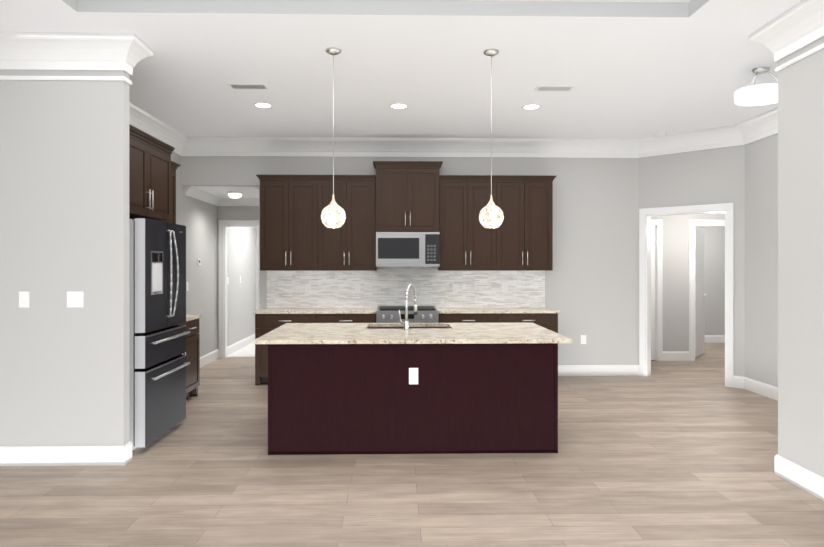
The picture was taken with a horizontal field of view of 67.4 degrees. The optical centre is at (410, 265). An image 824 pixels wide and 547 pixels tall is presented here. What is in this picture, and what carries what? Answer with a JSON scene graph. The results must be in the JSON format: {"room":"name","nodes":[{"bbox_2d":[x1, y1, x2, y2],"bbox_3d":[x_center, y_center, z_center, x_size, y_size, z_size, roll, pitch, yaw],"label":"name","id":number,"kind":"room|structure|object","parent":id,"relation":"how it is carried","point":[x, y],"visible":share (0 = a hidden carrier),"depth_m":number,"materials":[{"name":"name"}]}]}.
{"room":"kitchen","nodes":[
{"label":"kitchen","id":0,"kind":"room"},
{"bbox_2d":[0,70,128,445],"bbox_3d":[-2.627,-0.100,4.693,0.930,3.200,0.100,0,0,-1],"label":"wall","id":1,"kind":"structure","parent":0,"point":[64,213],"depth_m":4.64,"materials":[{"name":"grey paint"}]},
{"bbox_2d":[19,292,29,307],"bbox_3d":[-2.898,0.256,4.633,0.075,0.120,0.010,0,0,-1],"label":"light switch","id":2,"kind":"object","parent":1,"relation":"attached to","point":[24,301],"visible":1,"depth_m":4.63,"materials":[{"name":"white plastic"}]},
{"bbox_2d":[0,442,131,465],"bbox_3d":[-2.611,1.428,4.651,0.932,0.145,0.046,0,0,-1],"label":"baseboard","id":3,"kind":"structure","parent":1,"relation":"attached to","point":[115,454],"depth_m":4.63,"materials":[{"name":"white wood"}]},
{"bbox_2d":[67,291,83,306],"bbox_3d":[-2.520,0.256,4.641,0.122,0.120,0.010,0,0,-1],"label":"light switch","id":4,"kind":"object","parent":1,"relation":"attached to","point":[75,298],"visible":1,"depth_m":4.64,"materials":[{"name":"white plastic"}]},
{"bbox_2d":[171,152,217,356],"bbox_3d":[-3.110,-0.101,7.428,0.090,3.200,5.390,0,0,-1],"label":"wall","id":5,"kind":"structure","parent":0,"point":[197,218],"depth_m":9.17,"materials":[{"name":"grey paint"}]},
{"bbox_2d":[129,124,174,220],"bbox_3d":[-2.618,-0.770,5.304,0.788,0.690,1.113,0,0,-1],"label":"upper cabinet","id":6,"kind":"object","parent":5,"relation":"attached to","point":[149,176],"visible":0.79,"depth_m":5.34,"materials":[{"name":"brown wood"}]},
{"bbox_2d":[166,165,175,223],"bbox_3d":[-2.874,-0.522,6.884,0.347,1.177,0.478,0,0,-1],"label":"upper cabinet","id":7,"kind":"object","parent":5,"relation":"attached to","point":[173,171],"depth_m":7.07,"materials":[{"name":"brown wood"}]},
{"bbox_2d":[185,186,221,205],"bbox_3d":[-3.063,-1.021,9.224,0.085,0.120,1.560,0,0,-1],"label":"crown molding","id":8,"kind":"structure","parent":5,"relation":"attached to","point":[195,193],"depth_m":9.10,"materials":[{"name":"white paint"}]},
{"bbox_2d":[200,349,218,367],"bbox_3d":[-3.081,1.426,8.585,0.020,0.145,2.840,0,0,-1],"label":"baseboard","id":9,"kind":"structure","parent":5,"relation":"attached to","point":[214,355],"depth_m":9.51,"materials":[{"name":"white wood"}]},
{"bbox_2d":[191,186,258,197],"bbox_3d":[-2.583,-1.131,9.235,1.045,0.100,1.560,0,0,-1],"label":"ceiling","id":10,"kind":"structure","parent":0,"point":[222,191],"depth_m":8.92,"materials":[{"name":"white paint"}]},
{"bbox_2d":[227,191,242,198],"bbox_3d":[-2.593,-1.034,9.125,0.230,0.095,0.230,0,0,-1],"label":"light","id":11,"kind":"object","parent":10,"relation":"attached to","point":[234,194],"visible":1,"depth_m":9.04,"materials":[{"name":"white glass"}]},
{"bbox_2d":[218,206,258,348],"bbox_3d":[-2.602,0.208,10.075,1.045,2.580,0.120,0,0,-1],"label":"wall","id":12,"kind":"structure","parent":0,"point":[238,212],"depth_m":10.01,"materials":[{"name":"grey paint"}]},
{"bbox_2d":[219,220,258,357],"bbox_3d":[-2.605,0.383,10.075,1.000,2.230,0.160,0,0,-1],"label":"door frame","id":13,"kind":"structure","parent":12,"relation":"attached to","point":[223,224],"depth_m":9.99,"materials":[{"name":"white wood"}]},
{"bbox_2d":[222,198,258,205],"bbox_3d":[-2.613,-1.022,9.972,0.840,0.120,0.085,0,0,-1],"label":"crown molding","id":14,"kind":"structure","parent":12,"relation":"attached to","point":[225,201],"depth_m":9.98,"materials":[{"name":"white paint"}]},
{"bbox_2d":[227,227,258,356],"bbox_3d":[-2.048,0.198,11.318,2.250,2.600,2.340,0,0,-1],"label":"wall","id":15,"kind":"structure","parent":0,"point":[243,263],"depth_m":11.22,"materials":[{"name":"grey paint"}]},
{"bbox_2d":[227,334,254,355],"bbox_3d":[-3.064,1.425,11.256,0.016,0.145,2.220,0,0,-1],"label":"baseboard","id":16,"kind":"structure","parent":15,"relation":"attached to","point":[236,346],"depth_m":11.08,"materials":[{"name":"white wood"}]},
{"bbox_2d":[0,0,801,138],"bbox_3d":[-0.733,-1.925,5.166,16.500,0.450,15.500,0,0,-1],"label":"ceiling","id":17,"kind":"structure","parent":0,"point":[633,69],"depth_m":5.18,"materials":[{"name":"white paint"}]},
{"bbox_2d":[227,83,268,89],"bbox_3d":[-1.539,-1.696,5.858,0.360,0.008,0.170,0,0,-1],"label":"ceiling vent","id":18,"kind":"object","parent":17,"relation":"in","point":[248,86],"visible":1,"depth_m":5.84,"materials":[{"name":"white metal"}]},
{"bbox_2d":[253,103,272,107],"bbox_3d":[-1.565,-1.697,6.557,0.210,0.007,0.210,0,0,-1],"label":"recessed light","id":19,"kind":"object","parent":17,"relation":"in","point":[263,105],"visible":0.96,"depth_m":6.55,"materials":[{"name":"white"}]},
{"bbox_2d":[321,47,345,227],"bbox_3d":[-0.610,-0.999,4.879,0.196,1.402,0.196,0,0,-1],"label":"pendant light","id":20,"kind":"object","parent":17,"relation":"hanging from","point":[333,214],"visible":1,"depth_m":4.83,"materials":[{"name":"white glass"}]},
{"bbox_2d":[389,103,408,108],"bbox_3d":[-0.125,-1.697,6.590,0.210,0.007,0.210,0,0,-1],"label":"recessed light","id":21,"kind":"object","parent":17,"relation":"in","point":[399,106],"visible":1,"depth_m":6.59,"materials":[{"name":"white plastic"}]},
{"bbox_2d":[479,49,503,227],"bbox_3d":[0.640,-0.999,4.907,0.196,1.402,0.196,0,0,-1],"label":"pendant light","id":22,"kind":"object","parent":17,"relation":"hanging from","point":[491,214],"visible":1,"depth_m":4.86,"materials":[{"name":"white glass"}]},
{"bbox_2d":[522,104,540,109],"bbox_3d":[1.295,-1.697,6.622,0.210,0.007,0.210,0,0,-1],"label":"recessed light","id":23,"kind":"object","parent":17,"relation":"in","point":[532,106],"visible":0.96,"depth_m":6.59,"materials":[{"name":"white"}]},
{"bbox_2d":[534,85,575,91],"bbox_3d":[1.381,-1.696,5.924,0.360,0.008,0.170,0,0,-1],"label":"ceiling vent","id":24,"kind":"object","parent":17,"relation":"in","point":[554,88],"visible":1,"depth_m":5.91,"materials":[{"name":"white metal"}]},
{"bbox_2d":[734,67,777,105],"bbox_3d":[3.034,-1.565,5.351,0.414,0.270,0.414,0,0,-1],"label":"light","id":25,"kind":"object","parent":17,"relation":"attached to","point":[754,94],"visible":0.88,"depth_m":5.29,"materials":[{"name":"white glass"}]},
{"bbox_2d":[181,156,637,364],"bbox_3d":[-0.027,-0.101,8.438,6.300,3.200,0.150,0,0,-1],"label":"wall","id":26,"kind":"structure","parent":0,"point":[591,285],"depth_m":8.42,"materials":[{"name":"grey paint"}]},
{"bbox_2d":[260,179,323,270],"bbox_3d":[-1.548,-0.522,8.150,0.806,1.177,0.347,0,0,-1],"label":"upper cabinet","id":27,"kind":"object","parent":26,"relation":"attached to","point":[296,234],"depth_m":7.98,"materials":[{"name":"brown wood"}]},
{"bbox_2d":[324,179,375,270],"bbox_3d":[-0.859,-0.522,8.166,0.805,1.177,0.347,0,0,-1],"label":"upper cabinet","id":28,"kind":"object","parent":26,"relation":"attached to","point":[351,246],"depth_m":8.00,"materials":[{"name":"brown wood"}]},
{"bbox_2d":[267,267,544,307],"bbox_3d":[-0.055,0.284,8.358,3.760,0.570,0.010,0,0,-1],"label":"tile backsplash","id":29,"kind":"structure","parent":26,"relation":"attached to","point":[378,286],"depth_m":8.35,"materials":[{"name":"tile"}]},
{"bbox_2d":[305,284,310,292],"bbox_3d":[-1.385,0.309,8.318,0.075,0.120,0.009,0,0,-1],"label":"outlet","id":30,"kind":"object","parent":29,"relation":"attached to","point":[307,288],"visible":1,"depth_m":8.32,"materials":[{"name":"white plastic"}]},
{"bbox_2d":[355,284,359,292],"bbox_3d":[-0.715,0.309,8.333,0.075,0.120,0.009,0,0,-1],"label":"outlet","id":31,"kind":"object","parent":29,"relation":"attached to","point":[357,288],"visible":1,"depth_m":8.33,"materials":[{"name":"white plastic"}]},
{"bbox_2d":[453,284,457,292],"bbox_3d":[0.605,0.309,8.363,0.075,0.120,0.009,0,0,-1],"label":"outlet","id":32,"kind":"object","parent":29,"relation":"attached to","point":[455,288],"visible":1,"depth_m":8.36,"materials":[{"name":"white plastic"}]},
{"bbox_2d":[502,284,506,292],"bbox_3d":[1.275,0.309,8.379,0.075,0.120,0.009,0,0,-1],"label":"outlet","id":33,"kind":"object","parent":29,"relation":"attached to","point":[504,288],"visible":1,"depth_m":8.38,"materials":[{"name":"white plastic"}]},
{"bbox_2d":[373,161,442,231],"bbox_3d":[-0.042,-0.886,8.139,0.899,0.900,0.438,0,0,-1],"label":"upper cabinet","id":34,"kind":"object","parent":26,"relation":"attached to","point":[407,196],"visible":1,"depth_m":7.96,"materials":[{"name":"brown wood"}]},
{"bbox_2d":[376,232,439,266],"bbox_3d":[-0.042,-0.207,8.131,0.817,0.443,0.451,0,0,-1],"label":"microwave","id":35,"kind":"object","parent":34,"relation":"attached to","point":[407,249],"visible":1,"depth_m":7.93,"materials":[{"name":"silver metal"}]},
{"bbox_2d":[438,179,501,270],"bbox_3d":[0.769,-0.523,8.203,0.797,1.177,0.347,0,0,-1],"label":"upper cabinet","id":36,"kind":"object","parent":26,"relation":"attached to","point":[465,245],"depth_m":8.03,"materials":[{"name":"brown wood"}]},
{"bbox_2d":[502,179,553,270],"bbox_3d":[1.450,-0.523,8.218,0.797,1.177,0.347,0,0,-1],"label":"upper cabinet","id":37,"kind":"object","parent":26,"relation":"attached to","point":[520,238],"depth_m":8.05,"materials":[{"name":"brown wood"}]},
{"bbox_2d":[581,335,585,343],"bbox_3d":[2.354,1.009,8.414,0.075,0.120,0.009,0,0,-1],"label":"outlet","id":38,"kind":"object","parent":26,"relation":"attached to","point":[583,339],"visible":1,"depth_m":8.41,"materials":[{"name":"white plastic"}]},
{"bbox_2d":[558,365,638,375],"bbox_3d":[2.499,1.426,8.406,1.248,0.145,0.029,0,0,-1],"label":"baseboard","id":39,"kind":"structure","parent":26,"relation":"attached to","point":[563,370],"depth_m":8.41,"materials":[{"name":"white wood"}]},
{"bbox_2d":[0,343,823,546],"bbox_3d":[-0.733,1.530,5.167,16.500,0.060,15.500,0,0,-1],"label":"floor","id":40,"kind":"structure","parent":0,"point":[673,453],"depth_m":4.20,"materials":[{"name":"brown wood"}]},
{"bbox_2d":[129,218,189,451],"bbox_3d":[-2.522,0.558,5.377,0.948,1.885,0.948,0,0,-1],"label":"fridge","id":41,"kind":"object","parent":40,"relation":"on","point":[158,363],"visible":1,"depth_m":5.12,"materials":[{"name":"grey metal"}]},
{"bbox_2d":[185,319,199,398],"bbox_3d":[-2.736,1.051,6.782,0.623,0.898,0.689,0,0,-1],"label":"base cabinet","id":42,"kind":"object","parent":40,"relation":"on","point":[192,352],"depth_m":6.92,"materials":[{"name":"brown wood"}]},
{"bbox_2d":[184,315,200,322],"bbox_3d":[-2.724,0.586,6.509,0.635,0.032,1.286,0,0,-1],"label":"countertop","id":43,"kind":"structure","parent":42,"relation":"on","point":[188,317],"depth_m":6.90,"materials":[{"name":"beige stone"}]},
{"bbox_2d":[255,312,320,384],"bbox_3d":[-1.540,1.050,8.016,0.815,0.898,0.623,0,0,-1],"label":"base cabinet","id":44,"kind":"object","parent":40,"relation":"on","point":[267,320],"depth_m":7.70,"materials":[{"name":"brown wood"}]},
{"bbox_2d":[253,308,376,315],"bbox_3d":[-1.205,0.585,8.017,1.536,0.032,0.635,0,0,-1],"label":"countertop","id":45,"kind":"structure","parent":44,"relation":"on","point":[263,311],"depth_m":7.81,"materials":[{"name":"beige stone"}]},
{"bbox_2d":[321,312,376,322],"bbox_3d":[-0.844,1.050,8.032,0.814,0.898,0.623,0,0,-1],"label":"base cabinet","id":46,"kind":"object","parent":40,"relation":"on","point":[326,317],"depth_m":7.72,"materials":[{"name":"brown wood"}]},
{"bbox_2d":[376,305,437,322],"bbox_3d":[-0.046,1.019,7.976,0.770,0.960,0.711,0,0,-1],"label":"range","id":47,"kind":"object","parent":40,"relation":"on","point":[390,314],"visible":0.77,"depth_m":7.68,"materials":[{"name":"silver metal"}]},
{"bbox_2d":[268,344,557,454],"bbox_3d":[0.007,1.058,5.617,2.308,0.883,1.414,0,0,-1],"label":"kitchen island","id":48,"kind":"object","parent":40,"relation":"on","point":[405,387],"depth_m":4.92,"materials":[{"name":"brown wood"}]},
{"bbox_2d":[278,324,541,327],"bbox_3d":[-0.002,0.601,6.019,2.510,0.032,0.570,0,0,-1],"label":"island countertop","id":49,"kind":"structure","parent":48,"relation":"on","point":[285,325],"depth_m":5.93,"materials":[{"name":"beige stone"}]},
{"bbox_2d":[399,284,417,327],"bbox_3d":[-0.023,0.389,5.743,0.180,0.392,0.250,0,0,-1],"label":"faucet","id":50,"kind":"object","parent":49,"relation":"on","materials":[{"name":"silver metal"}]},
{"bbox_2d":[370,324,449,327],"bbox_3d":[-0.016,0.720,5.979,0.824,0.230,0.514,0,0,-1],"label":"sink","id":51,"kind":"object","parent":49,"relation":"in","point":[371,325],"depth_m":6.22,"materials":[{"name":"silver metal"}]},
{"bbox_2d":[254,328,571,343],"bbox_3d":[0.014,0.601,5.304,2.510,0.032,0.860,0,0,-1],"label":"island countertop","id":52,"kind":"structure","parent":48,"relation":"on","point":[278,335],"depth_m":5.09,"materials":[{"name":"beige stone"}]},
{"bbox_2d":[438,311,502,322],"bbox_3d":[0.748,1.050,8.068,0.814,0.898,0.623,0,0,-1],"label":"base cabinet","id":53,"kind":"object","parent":40,"relation":"on","point":[441,318],"depth_m":7.76,"materials":[{"name":"brown wood"}]},
{"bbox_2d":[503,315,557,332],"bbox_3d":[1.444,1.050,8.083,0.815,0.898,0.623,0,0,-1],"label":"base cabinet","id":54,"kind":"object","parent":40,"relation":"on","point":[546,317],"depth_m":7.78,"materials":[{"name":"brown wood"}]},
{"bbox_2d":[435,307,558,314],"bbox_3d":[1.109,0.585,8.070,1.536,0.032,0.635,0,0,-1],"label":"countertop","id":55,"kind":"structure","parent":54,"relation":"on","point":[442,310],"depth_m":7.80,"materials":[{"name":"beige stone"}]},
{"bbox_2d":[705,335,724,342],"bbox_3d":[5.165,1.425,11.945,3.600,0.145,0.016,0,0,-1],"label":"baseboard","id":56,"kind":"structure","parent":40,"relation":"on","point":[708,338],"depth_m":11.95,"materials":[{"name":"white wood"}]},
{"bbox_2d":[651,212,724,350],"bbox_3d":[4.313,-0.102,9.792,3.600,3.200,0.120,0,0,-1],"label":"wall","id":57,"kind":"structure","parent":0,"point":[675,282],"depth_m":9.71,"materials":[{"name":"grey paint"}]},
{"bbox_2d":[651,226,654,359],"bbox_3d":[3.459,0.431,9.741,0.798,2.110,0.045,0,0,-1],"label":"door","id":58,"kind":"structure","parent":57,"relation":"in","point":[652,292],"depth_m":9.73,"materials":[{"name":"white wood"}]},
{"bbox_2d":[663,351,688,360],"bbox_3d":[4.168,1.426,9.722,0.425,0.145,0.016,0,0,-1],"label":"baseboard","id":59,"kind":"structure","parent":57,"relation":"attached to","point":[667,355],"depth_m":9.71,"materials":[{"name":"white wood"}]},
{"bbox_2d":[695,227,706,357],"bbox_3d":[4.735,0.431,10.168,0.521,2.110,0.661,0,0,-1],"label":"door leaf","id":60,"kind":"structure","parent":57,"relation":"in","point":[700,294],"depth_m":10.18,"materials":[{"name":"white wood"}]},
{"bbox_2d":[638,145,744,376],"bbox_3d":[3.626,-0.101,8.019,1.429,3.200,0.120,0,0,44],"label":"wall","id":61,"kind":"structure","parent":0,"point":[709,176],"depth_m":7.80,"materials":[{"name":"grey paint"}]},
{"bbox_2d":[639,203,733,386],"bbox_3d":[3.590,0.364,8.045,0.947,2.270,0.870,0,0,-1],"label":"door frame","id":62,"kind":"structure","parent":61,"relation":"attached to","point":[646,222],"depth_m":8.37,"materials":[{"name":"white wood"}]},
{"bbox_2d":[745,134,777,386],"bbox_3d":[4.174,-0.100,6.018,0.150,3.200,3.100,0,0,-1],"label":"wall","id":63,"kind":"structure","parent":0,"point":[761,260],"depth_m":7.17,"materials":[{"name":"grey paint"}]},
{"bbox_2d":[736,376,777,400],"bbox_3d":[4.081,1.428,6.036,0.036,0.145,3.138,0,0,-1],"label":"baseboard","id":64,"kind":"structure","parent":63,"relation":"attached to","point":[758,387],"depth_m":7.23,"materials":[{"name":"white wood"}]},
{"bbox_2d":[778,37,823,476],"bbox_3d":[3.493,-0.099,2.982,1.650,3.200,2.940,0,0,-1],"label":"wall","id":65,"kind":"structure","parent":0,"point":[800,262],"depth_m":4.18,"materials":[{"name":"grey paint"}]},
{"bbox_2d":[0,0,823,157],"bbox_3d":[0.446,-1.545,4.908,7.355,0.309,6.930,0,0,-1],"label":"crown molding","id":66,"kind":"structure","parent":65,"relation":"attached to","point":[795,28],"depth_m":7.58,"materials":[{"name":"white"}]},
{"bbox_2d":[774,454,823,500],"bbox_3d":[2.660,1.429,2.972,0.016,0.145,2.956,0,0,-1],"label":"baseboard","id":67,"kind":"structure","parent":65,"relation":"attached to","point":[805,479],"depth_m":4.17,"materials":[{"name":"white wood"}]}
]}

